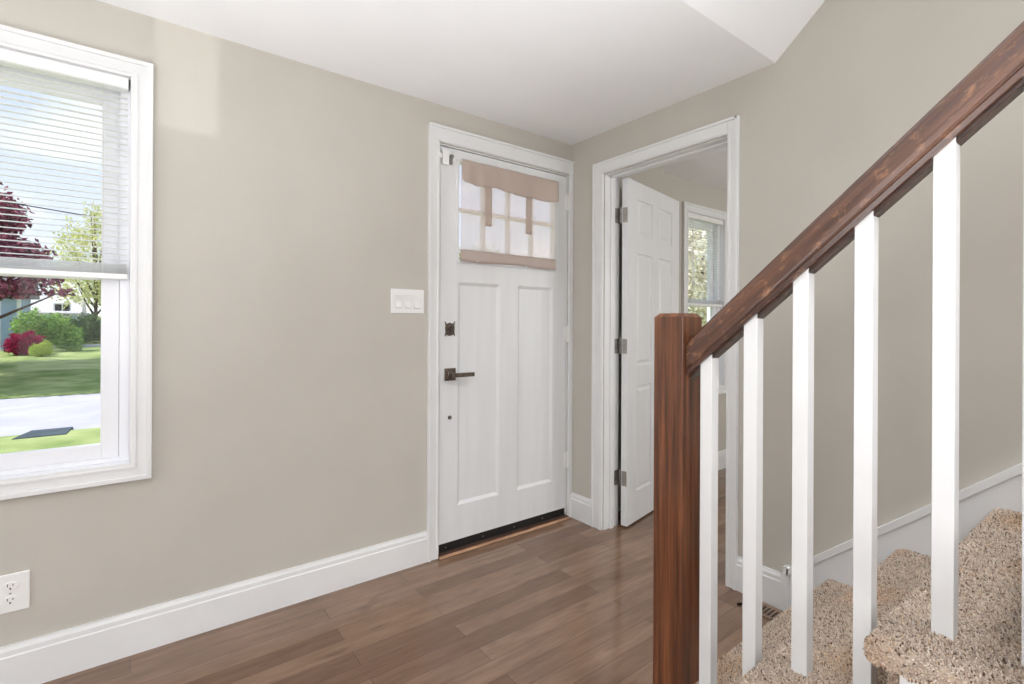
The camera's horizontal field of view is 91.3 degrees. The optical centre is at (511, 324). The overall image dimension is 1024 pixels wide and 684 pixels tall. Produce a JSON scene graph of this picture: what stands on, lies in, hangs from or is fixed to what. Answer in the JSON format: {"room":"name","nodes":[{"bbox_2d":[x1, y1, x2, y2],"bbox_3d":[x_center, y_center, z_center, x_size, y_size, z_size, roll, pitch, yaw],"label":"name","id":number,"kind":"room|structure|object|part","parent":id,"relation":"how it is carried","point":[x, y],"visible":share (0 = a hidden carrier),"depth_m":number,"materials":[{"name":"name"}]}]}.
{"room":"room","nodes":[
{"label":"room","id":0,"kind":"room"},
{"bbox_2d":[0,0,726,646],"bbox_3d":[-1.178,0.030,2.129,9.700,2.382,0.150,0,0,-37],"label":"wall","id":1,"kind":"structure","parent":0,"point":[289,395],"depth_m":2.12,"materials":[{"name":"beige paint"}]},
{"bbox_2d":[0,570,29,614],"bbox_3d":[-1.665,0.891,1.662,0.094,0.128,0.009,0,0,-37],"label":"power outlet","id":2,"kind":"object","parent":1,"relation":"attached to","point":[14,587],"visible":1,"depth_m":1.67,"materials":[{"name":"white plastic"}]},
{"bbox_2d":[2,596,17,605],"bbox_3d":[-1.664,0.915,1.661,0.037,0.028,0.004,0,0,-37],"label":"receptacle","id":3,"kind":"object","parent":2,"relation":"attached to","point":[6,600],"depth_m":1.66,"materials":[{"name":"white plastic"}]},
{"bbox_2d":[2,582,17,591],"bbox_3d":[-1.664,0.869,1.661,0.037,0.028,0.004,0,0,-37],"label":"receptacle","id":4,"kind":"object","parent":2,"relation":"attached to","point":[6,586],"depth_m":1.66,"materials":[{"name":"white plastic"}]},
{"bbox_2d":[0,24,152,499],"bbox_3d":[-1.794,-0.203,1.646,0.992,1.554,0.173,0,0,-37],"label":"window","id":5,"kind":"structure","parent":1,"relation":"in","point":[123,453],"depth_m":1.85,"materials":[{"name":"white paint"}]},
{"bbox_3d":[-1.807,-0.528,1.664,0.794,0.721,0.028,0,0,-37],"label":"sash","id":6,"kind":"part","parent":5,"relation":"part of","materials":[{"name":"white plastic"}]},
{"bbox_3d":[-1.790,0.145,1.638,0.794,0.689,0.028,0,0,-37],"label":"sash","id":7,"kind":"part","parent":5,"relation":"part of","materials":[{"name":"white plastic"}]},
{"bbox_2d":[0,48,129,279],"bbox_3d":[-1.756,-0.539,1.600,0.847,0.742,0.042,0,0,-37],"label":"blind","id":8,"kind":"object","parent":5,"relation":"attached to","point":[9,57],"visible":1,"depth_m":1.75,"materials":[{"name":"white plastic"}]},
{"bbox_3d":[-1.764,-0.178,1.605,0.844,0.020,0.026,0,0,-37],"label":"rail","id":9,"kind":"part","parent":8,"relation":"part of","materials":[{"name":"white plastic"}]},
{"bbox_3d":[-1.483,-0.527,1.817,0.001,0.680,0.027,0,0,-37],"label":"ladder cord","id":10,"kind":"part","parent":8,"relation":"part of","materials":[{"name":"white fabric"}]},
{"bbox_2d":[0,531,427,683],"bbox_3d":[-2.716,1.136,0.859,5.722,0.155,0.017,0,0,-37],"label":"baseboard","id":11,"kind":"structure","parent":1,"relation":"attached to","point":[52,656],"depth_m":1.96,"materials":[{"name":"white paint"}]},
{"bbox_2d":[391,288,423,313],"bbox_3d":[-0.525,-0.117,2.523,0.181,0.122,0.012,0,0,-37],"label":"light switch","id":12,"kind":"object","parent":1,"relation":"attached to","point":[402,300],"visible":1,"depth_m":2.52,"materials":[{"name":"white plastic"}]},
{"bbox_2d":[426,122,573,561],"bbox_3d":[-0.060,0.091,2.946,1.030,2.269,0.202,0,0,-37],"label":"door","id":13,"kind":"structure","parent":1,"relation":"in","point":[499,398],"depth_m":2.86,"materials":[{"name":"white paint"}]},
{"bbox_2d":[437,148,453,165],"bbox_3d":[-0.354,-0.887,2.647,0.030,0.082,0.108,0,0,41],"label":"sensor","id":14,"kind":"object","parent":13,"relation":"attached to","point":[446,159],"visible":1,"depth_m":2.64,"materials":[{"name":"white plastic"}]},
{"bbox_3d":[-0.331,0.267,2.679,0.066,0.066,0.008,0,0,-37],"label":"handle","id":15,"kind":"part","parent":13,"relation":"part of","materials":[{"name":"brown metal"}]},
{"bbox_3d":[-0.271,0.268,2.690,0.138,0.024,0.048,0,0,-37],"label":"lever","id":16,"kind":"part","parent":13,"relation":"part of","materials":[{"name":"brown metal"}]},
{"bbox_3d":[-0.060,1.218,2.966,0.924,0.016,0.116,0,0,-37],"label":"sill plate","id":17,"kind":"part","parent":13,"relation":"part of","materials":[{"name":"brown wood"}]},
{"bbox_3d":[-0.021,-0.614,2.937,0.729,0.560,0.044,0,0,-37],"label":"light frame","id":18,"kind":"part","parent":13,"relation":"part of","materials":[{"name":"white paint"}]},
{"bbox_2d":[459,159,558,269],"bbox_3d":[0.003,-0.612,2.892,0.704,0.548,0.038,0,0,-37],"label":"door curtain","id":19,"kind":"object","parent":13,"relation":"hanging from","point":[489,177],"visible":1,"depth_m":2.87,"materials":[{"name":"fabric"}]},
{"bbox_2d":[682,202,726,393],"bbox_3d":[1.563,-0.188,4.197,0.666,1.554,0.173,0,0,-37],"label":"window","id":20,"kind":"structure","parent":1,"relation":"in","point":[687,208],"depth_m":4.30,"materials":[{"name":"white paint"}]},
{"bbox_3d":[1.551,-0.512,4.215,0.468,0.721,0.028,0,0,-37],"label":"sash","id":21,"kind":"part","parent":20,"relation":"part of","materials":[{"name":"white plastic"}]},
{"bbox_3d":[1.567,0.161,4.189,0.468,0.689,0.028,0,0,-37],"label":"sash","id":22,"kind":"part","parent":20,"relation":"part of","materials":[{"name":"white plastic"}]},
{"bbox_2d":[688,213,722,306],"bbox_3d":[1.601,-0.524,4.151,0.521,0.742,0.042,0,0,-37],"label":"blind","id":23,"kind":"object","parent":20,"relation":"attached to","point":[694,302],"visible":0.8,"depth_m":4.14,"materials":[{"name":"white plastic"}]},
{"bbox_3d":[1.425,-0.514,4.026,0.001,0.680,0.027,0,0,-37],"label":"ladder cord","id":24,"kind":"part","parent":23,"relation":"part of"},
{"bbox_3d":[1.594,-0.163,4.156,0.518,0.020,0.026,0,0,-37],"label":"rail","id":25,"kind":"part","parent":23,"relation":"part of","materials":[{"name":"white plastic"}]},
{"bbox_3d":[1.556,-0.188,4.206,0.542,1.430,0.150,0,0,-37],"label":"frame","id":26,"kind":"part","parent":20,"relation":"part of","materials":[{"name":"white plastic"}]},
{"bbox_2d":[718,449,725,469],"bbox_3d":[1.866,1.157,4.341,2.167,0.155,0.017,0,0,-37],"label":"baseboard","id":27,"kind":"structure","parent":1,"relation":"attached to","point":[722,453],"depth_m":4.28,"materials":[{"name":"white paint"}]},
{"bbox_2d":[42,468,769,683],"bbox_3d":[0.550,1.288,-0.153,9.700,0.120,5.883,0,0,-37],"label":"floor","id":28,"kind":"structure","parent":0,"point":[569,601],"depth_m":2.02,"materials":[{"name":"brown wood"}]},
{"bbox_2d":[737,600,783,620],"bbox_3d":[1.077,1.228,2.163,0.106,0.006,0.165,0,0,-37],"label":"floor vent","id":29,"kind":"object","parent":28,"relation":"in","point":[768,611],"visible":0.41,"depth_m":2.15,"materials":[{"name":"metal"}]},
{"bbox_2d":[696,507,1023,683],"bbox_3d":[1.434,0.368,0.924,1.077,1.744,2.044,0,0,-37],"label":"staircase","id":30,"kind":"structure","parent":28,"relation":"on","point":[986,648],"depth_m":1.20,"materials":[{"name":"carpet"}]},
{"bbox_2d":[653,21,1023,683],"bbox_3d":[1.064,-0.174,0.778,0.098,2.810,1.953,0,0,-37],"label":"stair railing","id":31,"kind":"object","parent":30,"relation":"on","point":[687,353],"visible":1,"depth_m":1.21,"materials":[{"name":"brown wood"}]},
{"bbox_3d":[0.500,0.597,1.516,0.098,1.262,0.100,0,0,-37],"label":"newel post","id":32,"kind":"part","parent":31,"relation":"part of","materials":[{"name":"brown wood"}]},
{"bbox_3d":[1.096,-0.715,0.738,0.064,0.081,2.533,0,-41,-37],"label":"handrail","id":33,"kind":"part","parent":31,"relation":"part of","materials":[{"name":"brown wood"}]},
{"bbox_2d":[98,0,824,191],"bbox_3d":[0.612,-2.412,-0.213,9.700,2.517,5.733,0,0,-37],"label":"ceiling","id":34,"kind":"structure","parent":0,"point":[571,72],"depth_m":2.08,"materials":[{"name":"white paint"}]},
{"bbox_2d":[618,165,663,510],"bbox_3d":[0.780,0.038,3.439,0.663,2.382,0.133,0,0,-37],"label":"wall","id":35,"kind":"structure","parent":0,"point":[653,178],"depth_m":3.31,"materials":[{"name":"beige paint"}]},
{"bbox_2d":[572,0,1023,571],"bbox_3d":[1.684,-1.266,1.610,0.120,5.000,4.133,0,0,-37],"label":"wall","id":36,"kind":"structure","parent":0,"point":[859,75],"depth_m":1.93,"materials":[{"name":"beige paint"}]},
{"bbox_2d":[570,492,590,525],"bbox_3d":[0.430,1.150,3.132,0.017,0.155,0.205,0,0,-37],"label":"baseboard","id":37,"kind":"structure","parent":36,"relation":"attached to","point":[580,506],"depth_m":3.12,"materials":[{"name":"white paint"}]},
{"bbox_2d":[736,556,780,609],"bbox_3d":[1.114,1.153,2.232,0.017,0.155,0.231,0,0,-37],"label":"baseboard","id":38,"kind":"structure","parent":36,"relation":"attached to","point":[771,578],"depth_m":2.20,"materials":[{"name":"white paint"}]},
{"bbox_2d":[781,463,1021,610],"bbox_3d":[1.959,0.027,1.118,0.027,2.416,2.610,0,0,-37],"label":"skirt board","id":39,"kind":"object","parent":36,"relation":"attached to","point":[911,531],"visible":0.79,"depth_m":1.78,"materials":[{"name":"white paint"}]},
{"bbox_3d":[2.680,0.047,2.811,2.930,2.382,3.433,0,0,-37],"label":"wall","id":40,"kind":"structure","parent":0,"visible":0},
{"bbox_2d":[591,115,739,589],"bbox_3d":[1.104,0.131,2.970,0.902,2.201,0.962,0,0,-37],"label":"door","id":41,"kind":"structure","parent":40,"relation":"in","point":[649,218],"depth_m":3.03,"materials":[{"name":"white paint"}]},
{"label":"outside","id":42,"kind":"structure","parent":0,"visible":0},
{"bbox_2d":[0,315,100,453],"bbox_3d":[-31.005,0.385,40.805,120.000,3.102,97.507,0,0,-37],"label":"lawn","id":43,"kind":"structure","parent":42,"point":[63,372],"depth_m":14.48,"materials":[{"name":"green plant"}]},
{"bbox_2d":[0,256,39,350],"bbox_3d":[-27.434,-1.172,21.526,9.950,4.700,4.520,0,0,-37],"label":"house","id":44,"kind":"structure","parent":43,"relation":"on","point":[6,305],"depth_m":22.94,"materials":[{"name":"blue"}]},
{"bbox_3d":[-22.881,-0.051,22.314,0.260,2.500,0.260,0,0,-37],"label":"porch post","id":45,"kind":"part","parent":44,"relation":"part of","materials":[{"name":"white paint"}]},
{"bbox_2d":[2,330,45,355],"bbox_3d":[-20.377,0.809,20.910,1.389,1.203,1.391,0,0,-37],"label":"bush","id":46,"kind":"object","parent":43,"relation":"on","point":[19,344],"visible":0.8,"depth_m":20.63,"materials":[{"name":"red plant"}]},
{"bbox_2d":[0,182,75,318],"bbox_3d":[-17.154,-1.693,14.649,7.104,6.721,11.325,0,0,-37],"label":"maple tree","id":47,"kind":"object","parent":43,"relation":"on","point":[16,288],"visible":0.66,"depth_m":14.49,"materials":[{"name":"red plant"}]},
{"bbox_2d":[28,339,54,356],"bbox_3d":[-19.266,1.004,20.491,0.822,0.787,0.874,0,0,-37],"label":"bush","id":48,"kind":"object","parent":43,"relation":"on","point":[44,348],"visible":1,"depth_m":20.40,"materials":[{"name":"green plant"}]},
{"bbox_2d":[8,306,86,350],"bbox_3d":[-20.850,0.218,22.555,2.654,2.088,1.534,0,0,-37],"label":"round bush","id":49,"kind":"object","parent":43,"relation":"on","point":[44,328],"visible":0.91,"depth_m":22.43,"materials":[{"name":"green plant"}]},
{"bbox_2d":[38,296,86,320],"bbox_3d":[-42.129,-1.222,47.108,2.900,2.800,6.800,0,0,-37],"label":"house","id":50,"kind":"structure","parent":43,"relation":"on","point":[48,305],"depth_m":45.09,"materials":[{"name":"white"}]},
{"bbox_3d":[-40.212,-1.313,44.776,1.040,1.040,0.010,0,0,-37],"label":"pane","id":51,"kind":"part","parent":50,"relation":"part of","materials":[{"name":"black glass"}]},
{"bbox_2d":[39,201,101,339],"bbox_3d":[-24.215,-3.124,29.261,5.259,8.349,4.343,0,0,-37],"label":"shade tree","id":52,"kind":"object","parent":43,"relation":"on","point":[94,294],"visible":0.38,"depth_m":28.59,"materials":[{"name":"green plant"}]},
{"bbox_2d":[50,312,100,343],"bbox_3d":[-23.134,0.277,27.357,3.921,1.968,1.540,0,0,-37],"label":"hedge","id":53,"kind":"object","parent":43,"relation":"on","point":[93,332],"visible":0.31,"depth_m":27.17,"materials":[{"name":"green plant"}]},
{"bbox_2d":[74,256,101,315],"bbox_3d":[-30.330,-3.963,42.068,10.067,9.033,7.296,0,0,-37],"label":"broadleaf tree","id":54,"kind":"object","parent":43,"relation":"on","point":[99,301],"visible":0.02,"depth_m":39.60,"materials":[{"name":"green plant"}]},
{"bbox_2d":[459,244,498,258],"bbox_3d":[-3.896,-4.184,54.649,11.453,10.117,7.335,0,0,-37],"label":"broadleaf tree","id":55,"kind":"object","parent":43,"relation":"on","point":[493,244],"visible":0.02,"depth_m":54.40,"materials":[{"name":"green plant"}]},
{"bbox_2d":[688,228,706,326],"bbox_3d":[5.733,-1.057,14.551,6.412,5.731,3.980,0,0,-37],"label":"young tree","id":56,"kind":"object","parent":43,"relation":"on","point":[701,311],"visible":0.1,"depth_m":13.20,"materials":[{"name":"green plant"}]},
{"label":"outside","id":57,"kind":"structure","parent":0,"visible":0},
{"bbox_2d":[6,202,101,218],"bbox_3d":[-11.226,-3.439,6.529,34.002,3.838,0.020,0,0,-37],"label":"overhead cable","id":58,"kind":"object","parent":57,"point":[6,202],"visible":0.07,"depth_m":8.81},
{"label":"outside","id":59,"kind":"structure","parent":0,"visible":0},
{"bbox_2d":[0,393,99,436],"bbox_3d":[-8.327,1.909,10.948,120.000,0.300,5.500,0,0,-37],"label":"street","id":60,"kind":"structure","parent":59,"point":[18,416],"depth_m":9.89,"materials":[{"name":"grey asphalt"}]},
{"bbox_2d":[12,427,72,439],"bbox_3d":[-7.501,1.760,8.028,0.657,0.065,0.650,0,0,-37],"label":"drain slab","id":61,"kind":"object","parent":60,"relation":"on","point":[55,431],"visible":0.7,"depth_m":7.95,"materials":[{"name":"grey concrete"}]},
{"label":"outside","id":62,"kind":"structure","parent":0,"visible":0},
{"bbox_2d":[53,344,100,346],"bbox_3d":[-20.696,1.183,27.232,120.000,0.230,2.000,0,0,-37],"label":"driveway","id":63,"kind":"structure","parent":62,"point":[88,345],"depth_m":25.52,"materials":[{"name":"concrete"}]}
]}

